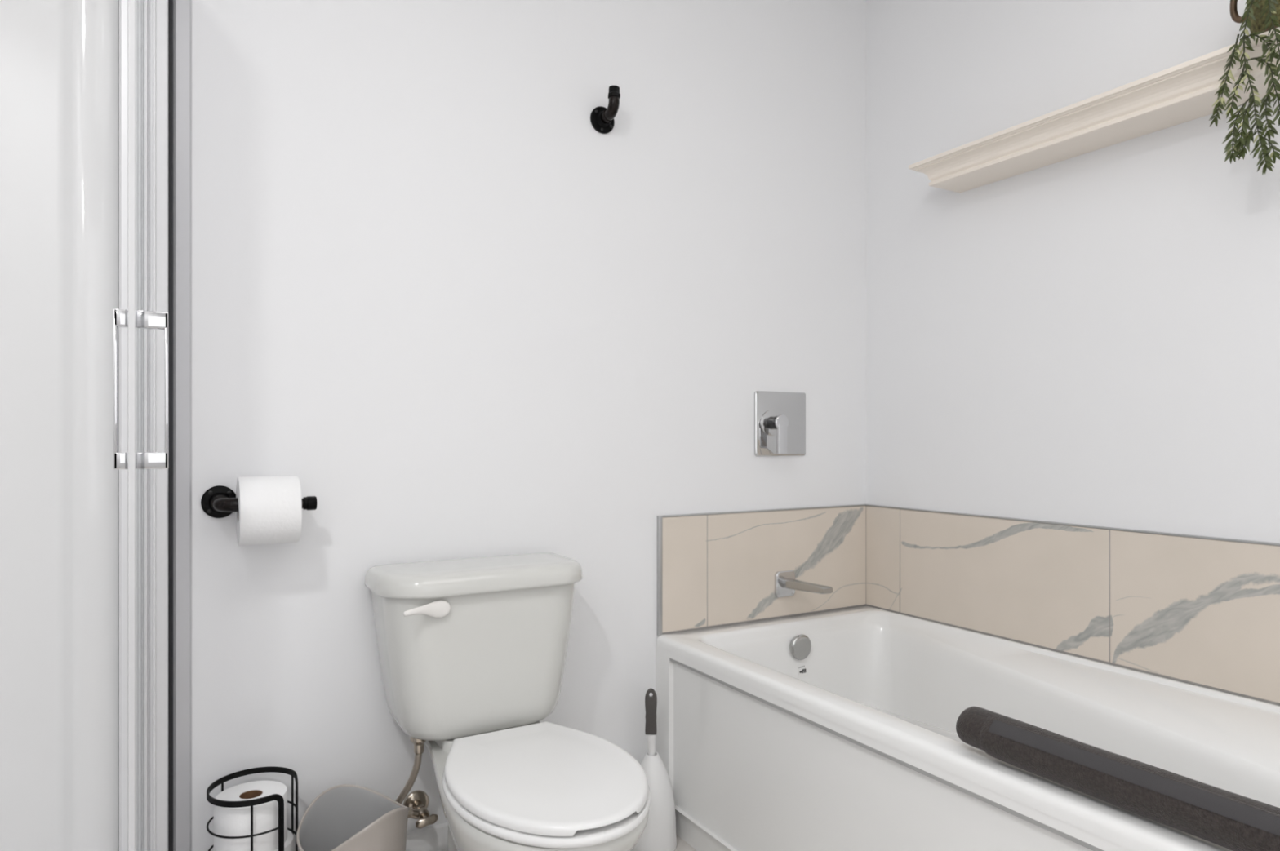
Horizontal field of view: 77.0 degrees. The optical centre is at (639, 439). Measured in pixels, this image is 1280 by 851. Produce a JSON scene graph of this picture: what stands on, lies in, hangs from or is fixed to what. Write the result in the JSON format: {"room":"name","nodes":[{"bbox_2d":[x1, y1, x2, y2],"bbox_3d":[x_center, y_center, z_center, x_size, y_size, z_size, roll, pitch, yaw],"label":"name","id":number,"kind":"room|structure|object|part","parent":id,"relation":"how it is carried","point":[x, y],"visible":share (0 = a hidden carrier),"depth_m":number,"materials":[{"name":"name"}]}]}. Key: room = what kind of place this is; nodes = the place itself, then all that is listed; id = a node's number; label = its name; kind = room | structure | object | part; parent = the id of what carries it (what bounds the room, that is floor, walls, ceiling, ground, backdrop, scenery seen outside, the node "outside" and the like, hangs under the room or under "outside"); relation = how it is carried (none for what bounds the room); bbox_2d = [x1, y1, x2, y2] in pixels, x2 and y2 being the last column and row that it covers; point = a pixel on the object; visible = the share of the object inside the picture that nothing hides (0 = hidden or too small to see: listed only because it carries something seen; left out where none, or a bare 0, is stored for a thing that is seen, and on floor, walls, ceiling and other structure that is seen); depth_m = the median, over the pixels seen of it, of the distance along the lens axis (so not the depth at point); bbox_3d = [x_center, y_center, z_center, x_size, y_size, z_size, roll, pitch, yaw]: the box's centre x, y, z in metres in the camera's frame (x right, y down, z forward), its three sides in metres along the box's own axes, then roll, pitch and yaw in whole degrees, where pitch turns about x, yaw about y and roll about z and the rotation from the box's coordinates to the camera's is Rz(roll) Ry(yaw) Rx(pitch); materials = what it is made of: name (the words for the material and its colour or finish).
{"room":"bathroom","nodes":[
{"label":"bathroom","id":0,"kind":"room"},
{"bbox_2d":[191,0,866,850],"bbox_3d":[-0.515,-0.180,1.856,2.950,2.490,0.100,0,0,-30],"label":"wall","id":1,"kind":"structure","parent":0,"point":[469,317],"depth_m":1.89,"materials":[{"name":"white paint"}]},
{"bbox_2d":[0,0,119,850],"bbox_3d":[-1.324,-0.065,1.315,0.796,2.040,0.031,0,0,-30],"label":"wall panel","id":2,"kind":"object","parent":1,"relation":"attached to","point":[60,59],"visible":0.88,"depth_m":1.47,"materials":[{"name":"white plastic"}]},
{"bbox_2d":[200,485,316,518],"bbox_3d":[-0.759,0.126,1.606,0.204,0.065,0.090,0,0,-30],"label":"toilet roll holder","id":3,"kind":"object","parent":1,"relation":"attached to","point":[218,501],"visible":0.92,"depth_m":1.59,"materials":[{"name":"black metal"}]},
{"bbox_2d":[235,475,302,546],"bbox_3d":[-0.733,0.141,1.587,0.107,0.133,0.133,0,0,-30],"label":"toilet roll","id":4,"kind":"object","parent":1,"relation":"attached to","point":[269,512],"visible":0.94,"depth_m":1.54,"materials":[{"name":"white paper"}]},
{"bbox_2d":[395,737,438,829],"bbox_3d":[-0.490,0.735,1.742,0.101,0.224,0.123,0,0,-30],"label":"water supply valve","id":5,"kind":"object","parent":1,"relation":"attached to","point":[417,802],"visible":0.75,"depth_m":1.73,"materials":[{"name":"silver metal"}]},
{"bbox_3d":[-0.462,0.822,1.736,0.048,0.025,0.027,0,0,-30],"label":"valve handle","id":6,"kind":"part","parent":5,"relation":"part of","materials":[{"name":"silver metal"}]},
{"bbox_2d":[405,822,448,850],"bbox_3d":[-0.432,0.946,1.838,1.095,0.138,0.014,0,0,-30],"label":"baseboard","id":7,"kind":"structure","parent":1,"relation":"attached to","point":[435,837],"depth_m":1.81,"materials":[{"name":"white paint"}]},
{"bbox_2d":[590,85,620,133],"bbox_3d":[-0.076,-0.820,2.004,0.067,0.093,0.082,0,0,-30],"label":"wall hook","id":8,"kind":"object","parent":1,"relation":"attached to","point":[602,118],"visible":1,"depth_m":2.01,"materials":[{"name":"black metal"}]},
{"bbox_2d":[754,391,805,456],"bbox_3d":[0.420,-0.043,2.300,0.186,0.184,0.064,0,0,-30],"label":"shower mixer","id":9,"kind":"object","parent":1,"relation":"attached to","point":[780,418],"visible":1,"depth_m":2.31,"materials":[{"name":"silver metal"}]},
{"bbox_3d":[0.398,0.000,2.258,0.030,0.082,0.013,0,0,-30],"label":"lever","id":10,"kind":"part","parent":9,"relation":"part of","materials":[{"name":"silver metal"}]},
{"bbox_2d":[674,834,697,850],"bbox_3d":[0.284,1.040,0.470,2.750,0.050,3.100,0,0,-30],"label":"floor","id":11,"kind":"structure","parent":0,"point":[682,846],"depth_m":2.00,"materials":[{"name":"tile"}]},
{"bbox_2d":[113,0,191,850],"bbox_3d":[-0.536,0.015,0.852,0.130,2.000,1.620,0,0,-30],"label":"shower enclosure","id":12,"kind":"object","parent":11,"relation":"on","point":[153,317],"visible":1,"depth_m":1.51,"materials":[{"name":"silver metal"}]},
{"bbox_3d":[-0.748,-0.071,1.162,0.020,0.230,0.018,0,0,-30],"label":"handle","id":13,"kind":"part","parent":12,"relation":"part of","materials":[{"name":"silver metal"}]},
{"bbox_3d":[-0.819,-0.010,1.314,0.008,1.910,0.433,0,0,-30],"label":"glass door","id":14,"kind":"part","parent":12,"relation":"part of","materials":[{"name":"clear glass"}]},
{"bbox_3d":[-0.939,-0.015,1.524,0.079,1.940,0.052,0,0,-30],"label":"wall post","id":15,"kind":"part","parent":12,"relation":"part of","materials":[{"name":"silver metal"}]},
{"bbox_3d":[-0.715,-0.071,1.181,0.040,0.230,0.018,0,0,-30],"label":"handle","id":16,"kind":"part","parent":12,"relation":"part of","materials":[{"name":"silver metal"}]},
{"bbox_2d":[206,766,297,850],"bbox_3d":[-0.745,0.839,1.551,0.160,0.351,0.160,0,0,-30],"label":"stand","id":17,"kind":"object","parent":11,"relation":"on","point":[278,798],"visible":0.84,"depth_m":1.52,"materials":[{"name":"black metal"}]},
{"bbox_3d":[-0.746,0.922,1.550,0.128,0.095,0.128,0,0,-30],"label":"toilet roll","id":18,"kind":"object","parent":17,"relation":"on","visible":0},
{"bbox_2d":[274,830,293,850],"bbox_3d":[-0.737,0.827,1.553,0.128,0.095,0.128,0,0,-30],"label":"toilet roll","id":19,"kind":"object","parent":18,"relation":"on","point":[289,843],"visible":0.16,"depth_m":1.56,"materials":[{"name":"white paper"}]},
{"bbox_2d":[213,780,287,850],"bbox_3d":[-0.748,0.732,1.549,0.128,0.095,0.128,0,0,-30],"label":"toilet roll","id":20,"kind":"object","parent":19,"relation":"on","point":[227,822],"visible":0.89,"depth_m":1.50,"materials":[{"name":"white paper"}]},
{"bbox_2d":[296,784,408,850],"bbox_3d":[-0.553,0.855,1.557,0.205,0.316,0.207,0,0,-30],"label":"waste bin","id":21,"kind":"object","parent":11,"relation":"on","point":[343,817],"visible":1,"depth_m":1.61,"materials":[{"name":"grey plastic"}]},
{"bbox_2d":[364,552,650,850],"bbox_3d":[-0.233,0.643,1.557,0.454,0.744,0.677,0,0,-30],"label":"toilet","id":22,"kind":"object","parent":11,"relation":"on","point":[472,651],"visible":1,"depth_m":1.62,"materials":[{"name":"glazed ceramic"},{"name":"plastic"},{"name":"metal"}]},
{"bbox_3d":[-0.422,0.342,1.592,0.014,0.036,0.105,0,0,44],"label":"flush lever","id":23,"kind":"part","parent":22,"relation":"part of","materials":[{"name":"white plastic"}]},
{"bbox_3d":[-0.351,0.467,1.762,0.428,0.311,0.191,0,0,-30],"label":"tank","id":24,"kind":"part","parent":22,"relation":"part of","materials":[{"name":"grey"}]},
{"bbox_3d":[-0.347,0.294,1.756,0.454,0.045,0.216,0,0,-30],"label":"tank lid","id":25,"kind":"part","parent":22,"relation":"part of","materials":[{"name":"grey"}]},
{"bbox_3d":[-0.172,0.612,1.475,0.344,0.019,0.467,0,0,-30],"label":"lid","id":26,"kind":"part","parent":22,"relation":"part of","materials":[{"name":"white plastic"}]},
{"bbox_3d":[-0.172,0.633,1.475,0.352,0.020,0.474,0,0,-30],"label":"seat","id":27,"kind":"part","parent":22,"relation":"part of","materials":[{"name":"white plastic"}]},
{"bbox_2d":[630,751,676,850],"bbox_3d":[0.031,0.900,2.008,0.122,0.229,0.122,0,0,-30],"label":"toilet brush holder","id":28,"kind":"object","parent":11,"relation":"on","point":[659,834],"visible":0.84,"depth_m":1.97,"materials":[{"name":"white plastic"}]},
{"bbox_2d":[644,688,657,755],"bbox_3d":[0.027,0.719,2.006,0.030,0.194,0.025,0,0,-30],"label":"toilet brush","id":29,"kind":"object","parent":28,"relation":"in","point":[651,702],"visible":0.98,"depth_m":2.00,"materials":[{"name":"grey plastic"}]},
{"bbox_2d":[656,605,1279,850],"bbox_3d":[0.752,0.765,1.649,0.762,0.500,1.524,0,0,-30],"label":"bathtub","id":30,"kind":"object","parent":11,"relation":"on","point":[835,730],"visible":0.96,"depth_m":1.68,"materials":[{"name":"white ceramic"}]},
{"bbox_2d":[955,706,1279,850],"bbox_3d":[0.690,0.479,1.095,0.079,0.069,0.578,0,0,-30],"label":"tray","id":31,"kind":"object","parent":30,"relation":"on","point":[1232,821],"visible":1,"depth_m":1.09,"materials":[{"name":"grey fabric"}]},
{"bbox_2d":[866,0,1279,543],"bbox_3d":[1.519,-0.180,1.181,0.100,2.490,3.100,0,0,-30],"label":"wall","id":32,"kind":"structure","parent":0,"point":[1091,338],"depth_m":1.94,"materials":[{"name":"white paint"}]},
{"bbox_2d":[657,504,1279,705],"bbox_3d":[0.757,0.360,1.643,0.759,0.316,1.540,0,0,-30],"label":"tile backsplash","id":33,"kind":"structure","parent":32,"relation":"attached to","point":[1204,611],"depth_m":2.06,"materials":[{"name":"beige tile"}]},
{"bbox_3d":[0.052,0.360,2.119,0.012,0.316,0.010,0,0,-30],"label":"edge trim","id":34,"kind":"part","parent":33,"relation":"part of","materials":[{"name":"silver metal"}]},
{"bbox_3d":[0.377,0.359,2.307,0.738,0.303,0.009,0,0,-30],"label":"tile panel","id":35,"kind":"part","parent":33,"relation":"part of","materials":[{"name":"beige tile"}]},
{"bbox_2d":[774,570,832,597],"bbox_3d":[0.461,0.418,2.246,0.070,0.074,0.181,0,0,-30],"label":"tub spout","id":36,"kind":"object","parent":33,"relation":"attached to","point":[786,584],"visible":1,"depth_m":2.29,"materials":[{"name":"silver metal"}]},
{"bbox_3d":[0.418,0.418,2.320,0.070,0.074,0.010,0,0,-30],"label":"wall plate","id":37,"kind":"part","parent":36,"relation":"part of","materials":[{"name":"silver metal"}]},
{"bbox_3d":[0.463,0.414,2.242,0.034,0.026,0.172,0,0,-30],"label":"spout","id":38,"kind":"part","parent":36,"relation":"part of","materials":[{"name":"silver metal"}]},
{"bbox_3d":[0.762,0.205,1.645,0.748,0.005,1.540,0,0,-30],"label":"edge trim","id":39,"kind":"part","parent":33,"relation":"part of","materials":[{"name":"silver metal"}]},
{"bbox_3d":[1.085,0.359,1.825,0.009,0.303,1.530,0,0,-30],"label":"tile panel","id":40,"kind":"part","parent":33,"relation":"part of","materials":[{"name":"beige tile"}]},
{"bbox_2d":[908,26,1279,192],"bbox_3d":[1.156,-0.702,1.553,0.157,0.060,1.479,0,0,-30],"label":"wall shelf","id":41,"kind":"object","parent":32,"relation":"attached to","point":[1184,92],"visible":0.89,"depth_m":1.76,"materials":[{"name":"beige paint"}]},
{"bbox_2d":[1208,0,1279,175],"bbox_3d":[1.166,-0.676,1.476,0.187,0.398,0.162,0,0,4],"label":"plant","id":42,"kind":"object","parent":41,"relation":"on","point":[1261,16],"visible":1,"depth_m":1.46,"materials":[{"name":"green plant"}]},
{"bbox_3d":[1.153,-0.829,1.539,0.011,0.066,0.045,0,0,-30],"label":"pot handle","id":43,"kind":"part","parent":42,"relation":"part of","materials":[{"name":"brown metal"}]},
{"bbox_3d":[1.190,-0.797,1.474,0.132,0.130,0.132,0,0,-30],"label":"pot","id":44,"kind":"part","parent":42,"relation":"part of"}
]}

